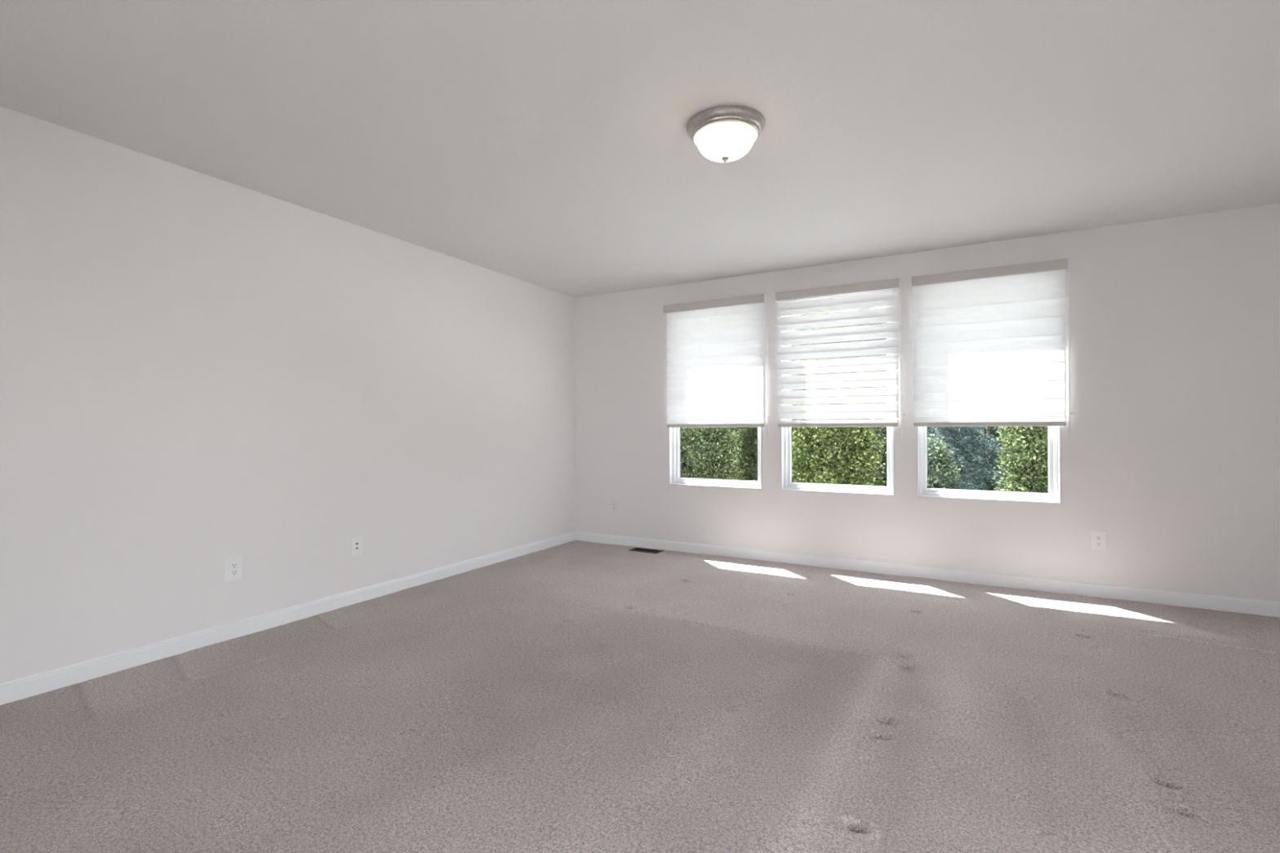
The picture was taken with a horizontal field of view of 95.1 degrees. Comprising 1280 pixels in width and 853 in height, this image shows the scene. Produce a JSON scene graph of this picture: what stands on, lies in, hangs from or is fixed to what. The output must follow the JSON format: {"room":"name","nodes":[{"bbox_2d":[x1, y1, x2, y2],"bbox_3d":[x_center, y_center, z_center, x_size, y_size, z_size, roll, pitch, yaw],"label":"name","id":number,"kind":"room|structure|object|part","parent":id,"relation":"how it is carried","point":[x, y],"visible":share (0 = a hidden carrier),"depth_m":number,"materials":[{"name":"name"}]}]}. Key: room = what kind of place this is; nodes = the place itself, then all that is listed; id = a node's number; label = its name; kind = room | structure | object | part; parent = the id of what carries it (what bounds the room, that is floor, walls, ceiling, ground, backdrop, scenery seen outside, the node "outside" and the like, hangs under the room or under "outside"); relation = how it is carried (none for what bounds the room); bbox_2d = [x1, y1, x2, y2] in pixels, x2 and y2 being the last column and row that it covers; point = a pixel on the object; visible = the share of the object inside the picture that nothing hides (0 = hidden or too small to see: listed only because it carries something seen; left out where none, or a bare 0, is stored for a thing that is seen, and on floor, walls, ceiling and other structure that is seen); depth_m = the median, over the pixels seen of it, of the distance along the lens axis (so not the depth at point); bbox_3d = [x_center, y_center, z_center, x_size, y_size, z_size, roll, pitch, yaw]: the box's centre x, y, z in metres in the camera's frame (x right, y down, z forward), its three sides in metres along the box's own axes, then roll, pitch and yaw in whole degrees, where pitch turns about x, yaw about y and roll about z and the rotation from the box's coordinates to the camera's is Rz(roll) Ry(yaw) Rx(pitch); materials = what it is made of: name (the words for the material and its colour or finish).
{"room":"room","nodes":[
{"label":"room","id":0,"kind":"room"},
{"bbox_2d":[0,106,575,683],"bbox_3d":[-2.348,-0.076,3.019,0.160,2.460,6.700,0,0,29],"label":"wall","id":1,"kind":"structure","parent":0,"point":[198,371],"depth_m":3.13,"materials":[{"name":"white paint"}]},
{"bbox_2d":[225,555,242,582],"bbox_3d":[-2.178,0.765,3.143,0.008,0.124,0.080,0,0,29],"label":"power outlet","id":2,"kind":"object","parent":1,"relation":"attached to","point":[233,566],"visible":1,"depth_m":3.14,"materials":[{"name":"white plastic"}]},
{"bbox_2d":[231,562,237,568],"bbox_3d":[-2.176,0.745,3.142,0.003,0.028,0.034,0,0,29],"label":"receptacle","id":3,"kind":"object","parent":2,"relation":"attached to","point":[233,565],"depth_m":3.14,"materials":[{"name":"white plastic"}]},
{"bbox_2d":[231,569,237,575],"bbox_3d":[-2.176,0.784,3.142,0.003,0.028,0.034,0,0,29],"label":"receptacle","id":4,"kind":"object","parent":2,"relation":"attached to","point":[233,572],"depth_m":3.14,"materials":[{"name":"white plastic"}]},
{"bbox_2d":[0,531,575,705],"bbox_3d":[-2.269,1.093,2.972,0.013,0.091,6.700,0,0,29],"label":"baseboard","id":5,"kind":"structure","parent":1,"relation":"attached to","point":[36,684],"depth_m":3.12,"materials":[{"name":"white paint"}]},
{"bbox_2d":[351,535,362,556],"bbox_3d":[-1.823,0.770,3.775,0.016,0.124,0.080,0,0,29],"label":"wall plate","id":6,"kind":"object","parent":1,"relation":"attached to","point":[356,541],"visible":1,"depth_m":3.77,"materials":[{"name":"white plastic"}]},
{"bbox_2d":[0,540,1279,852],"bbox_3d":[0.020,1.129,1.701,5.250,0.029,6.700,0,0,29],"label":"floor","id":7,"kind":"structure","parent":0,"point":[575,696],"depth_m":2.20,"materials":[{"name":"beige carpet"}]},
{"bbox_2d":[628,547,663,553],"bbox_3d":[0.055,1.146,5.370,0.292,0.024,0.146,0,0,29],"label":"floor vent","id":8,"kind":"object","parent":7,"relation":"in","point":[637,549],"visible":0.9,"depth_m":5.39,"materials":[{"name":"brown metal"}]},
{"bbox_2d":[0,0,1279,297],"bbox_3d":[-0.066,-1.444,1.569,6.270,0.250,7.390,0,0,29],"label":"ceiling","id":9,"kind":"structure","parent":0,"point":[546,144],"depth_m":2.43,"materials":[{"name":"white paint"}]},
{"bbox_2d":[686,105,764,162],"bbox_3d":[0.373,-1.235,2.563,0.340,0.158,0.340,0,0,29],"label":"ceiling light","id":10,"kind":"object","parent":9,"relation":"attached to","point":[724,133],"visible":1,"depth_m":2.47,"materials":[{"name":"white glass"}]},
{"bbox_3d":[0.373,-1.226,2.563,0.256,0.098,0.256,0,0,29],"label":"lamp shade","id":11,"kind":"part","parent":10,"relation":"part of","materials":[{"name":"white glass"}]},
{"bbox_2d":[575,203,1279,602],"bbox_3d":[1.682,-0.078,4.706,5.570,2.460,0.160,0,0,29],"label":"wall","id":12,"kind":"structure","parent":0,"point":[1171,451],"depth_m":3.90,"materials":[{"name":"white paint"}]},
{"bbox_2d":[611,499,617,511],"bbox_3d":[-0.247,0.769,5.677,0.074,0.116,0.008,0,0,29],"label":"power outlet","id":13,"kind":"object","parent":12,"relation":"attached to","point":[614,502],"visible":1,"depth_m":5.67,"materials":[{"name":"white plastic"}]},
{"bbox_2d":[668,426,762,489],"bbox_3d":[0.689,-0.241,5.256,0.879,1.554,0.163,0,0,29],"label":"window","id":14,"kind":"structure","parent":12,"relation":"in","point":[673,433],"depth_m":5.31,"materials":[{"name":"white plastic"}]},
{"bbox_2d":[662,293,770,437],"bbox_3d":[0.655,-0.507,5.146,0.986,1.204,0.068,0,0,29],"label":"roller shade","id":15,"kind":"object","parent":12,"relation":"attached to","point":[717,376],"visible":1,"depth_m":5.14,"materials":[{"name":"fabric"}]},
{"bbox_3d":[0.651,-0.007,5.151,0.917,0.032,0.025,0,0,29],"label":"rail","id":16,"kind":"part","parent":15,"relation":"part of","materials":[{"name":"plastic"}]},
{"bbox_3d":[1.060,-0.480,4.918,0.013,1.145,0.045,0,0,41],"label":"pull cord","id":17,"kind":"part","parent":15,"relation":"part of","materials":[{"name":"white plastic"}]},
{"bbox_2d":[780,305,894,496],"bbox_3d":[1.596,-0.245,4.752,0.874,1.554,0.163,0,0,29],"label":"window","id":18,"kind":"structure","parent":12,"relation":"in","point":[787,484],"depth_m":4.74,"materials":[{"name":"white plastic"}]},
{"bbox_2d":[775,277,905,436],"bbox_3d":[1.564,-0.512,4.642,0.976,1.204,0.068,0,0,29],"label":"roller shade","id":19,"kind":"object","parent":12,"relation":"attached to","point":[891,346],"visible":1,"depth_m":4.63,"materials":[{"name":"fabric"}]},
{"bbox_3d":[1.551,-0.012,4.652,0.919,0.032,0.025,0,0,29],"label":"rail","id":20,"kind":"part","parent":19,"relation":"part of","materials":[{"name":"plastic"}]},
{"bbox_3d":[1.964,-0.484,4.416,0.013,1.145,0.045,0,0,41],"label":"pull cord","id":21,"kind":"part","parent":19,"relation":"part of","materials":[{"name":"white plastic"}]},
{"bbox_2d":[575,531,1279,617],"bbox_3d":[1.643,1.091,4.625,5.250,0.091,0.013,0,0,29],"label":"baseboard","id":22,"kind":"structure","parent":12,"relation":"attached to","point":[1267,608],"depth_m":4.21,"materials":[{"name":"white paint"}]},
{"bbox_2d":[916,426,1061,504],"bbox_3d":[2.501,-0.249,4.250,0.884,1.554,0.163,0,0,29],"label":"window","id":23,"kind":"structure","parent":12,"relation":"in","point":[1054,433],"depth_m":4.17,"materials":[{"name":"white plastic"}]},
{"bbox_2d":[911,257,1073,438],"bbox_3d":[2.462,-0.516,4.144,0.983,1.204,0.068,0,0,29],"label":"roller shade","id":24,"kind":"object","parent":12,"relation":"attached to","point":[989,344],"visible":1,"depth_m":4.13,"materials":[{"name":"fabric"}]},
{"bbox_3d":[2.450,-0.016,4.153,0.926,0.032,0.025,0,0,29],"label":"rail","id":25,"kind":"part","parent":24,"relation":"part of","materials":[{"name":"plastic"}]},
{"bbox_3d":[2.865,-0.489,3.916,0.013,1.145,0.045,0,0,41],"label":"pull cord","id":26,"kind":"part","parent":24,"relation":"part of","materials":[{"name":"white plastic"}]},
{"bbox_2d":[1090,531,1106,551],"bbox_3d":[3.023,0.755,3.862,0.082,0.122,0.008,0,0,29],"label":"power outlet","id":27,"kind":"object","parent":12,"relation":"attached to","point":[1098,540],"visible":1,"depth_m":3.86,"materials":[{"name":"white plastic"}]},
{"bbox_2d":[1095,536,1102,540],"bbox_3d":[3.021,0.736,3.860,0.034,0.028,0.003,0,0,29],"label":"receptacle","id":28,"kind":"object","parent":27,"relation":"attached to","point":[1097,538],"depth_m":3.86,"materials":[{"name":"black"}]},
{"bbox_2d":[1095,542,1102,546],"bbox_3d":[3.022,0.775,3.860,0.034,0.028,0.003,0,0,29],"label":"receptacle","id":29,"kind":"object","parent":27,"relation":"attached to","point":[1097,544],"depth_m":3.86,"materials":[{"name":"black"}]},
{"label":"outside","id":30,"kind":"structure","parent":0,"visible":0},
{"bbox_2d":[732,426,1042,488],"bbox_3d":[-0.655,-1.213,5.915,120.000,7.186,120.000,0,0,29],"label":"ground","id":31,"kind":"structure","parent":30,"point":[998,426],"depth_m":24.87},
{"bbox_2d":[680,427,741,479],"bbox_3d":[1.038,-0.204,12.982,2.481,4.609,1.623,0,0,29],"label":"shrub","id":32,"kind":"object","parent":31,"relation":"on","point":[694,461],"visible":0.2,"depth_m":12.44,"materials":[{"name":"green plant"}]},
{"bbox_2d":[702,427,757,479],"bbox_3d":[2.537,-0.501,17.409,2.107,5.247,2.107,0,0,-7],"label":"broadleaf tree","id":33,"kind":"object","parent":31,"relation":"on","point":[731,450],"visible":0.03,"depth_m":16.75,"materials":[{"name":"green plant"}]},
{"bbox_2d":[727,344,804,480],"bbox_3d":[3.153,-0.342,14.308,1.723,4.885,1.891,0,0,-31],"label":"shrub","id":34,"kind":"object","parent":31,"relation":"on","point":[748,463],"visible":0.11,"depth_m":14.17,"materials":[{"name":"green plant"}]},
{"bbox_2d":[791,312,830,480],"bbox_3d":[4.713,-0.593,16.182,2.231,5.406,1.978,0,0,-38],"label":"broadleaf tree","id":35,"kind":"object","parent":31,"relation":"on","point":[816,313],"visible":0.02,"depth_m":15.90,"materials":[{"name":"green plant"}]},
{"bbox_2d":[791,310,886,486],"bbox_3d":[3.745,-0.138,11.498,2.123,4.446,1.510,0,0,18],"label":"shrub","id":36,"kind":"object","parent":31,"relation":"on","point":[835,462],"visible":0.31,"depth_m":11.11,"materials":[{"name":"green plant"}]},
{"bbox_2d":[822,307,886,486],"bbox_3d":[5.072,-0.329,13.268,1.688,4.838,1.742,0,0,-18],"label":"shrub","id":37,"kind":"object","parent":31,"relation":"on","point":[884,432],"visible":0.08,"depth_m":12.79,"materials":[{"name":"green plant"}]},
{"bbox_2d":[927,433,968,488],"bbox_3d":[5.238,1.101,10.639,1.324,1.959,1.319,0,0,-11],"label":"shrub","id":38,"kind":"object","parent":31,"relation":"on","point":[940,474],"visible":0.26,"depth_m":10.34,"materials":[{"name":"green plant"}]},
{"bbox_2d":[927,426,1013,490],"bbox_3d":[8.152,-0.573,15.738,3.485,5.677,3.637,0,0,-1],"label":"spruce tree","id":39,"kind":"object","parent":31,"relation":"on","point":[958,444],"visible":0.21,"depth_m":14.96,"materials":[{"name":"green plant"}]},
{"bbox_2d":[963,426,1022,491],"bbox_3d":[11.171,-0.929,18.591,2.025,6.071,2.234,0,0,42],"label":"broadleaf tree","id":40,"kind":"object","parent":31,"relation":"on","point":[992,432],"visible":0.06,"depth_m":17.99,"materials":[{"name":"green plant"}]},
{"bbox_2d":[991,426,1048,493],"bbox_3d":[6.934,-0.164,9.673,1.989,4.469,1.572,0,0,29],"label":"shrub","id":41,"kind":"object","parent":31,"relation":"on","point":[1028,438],"visible":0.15,"depth_m":9.72,"materials":[{"name":"green plant"}]}
]}

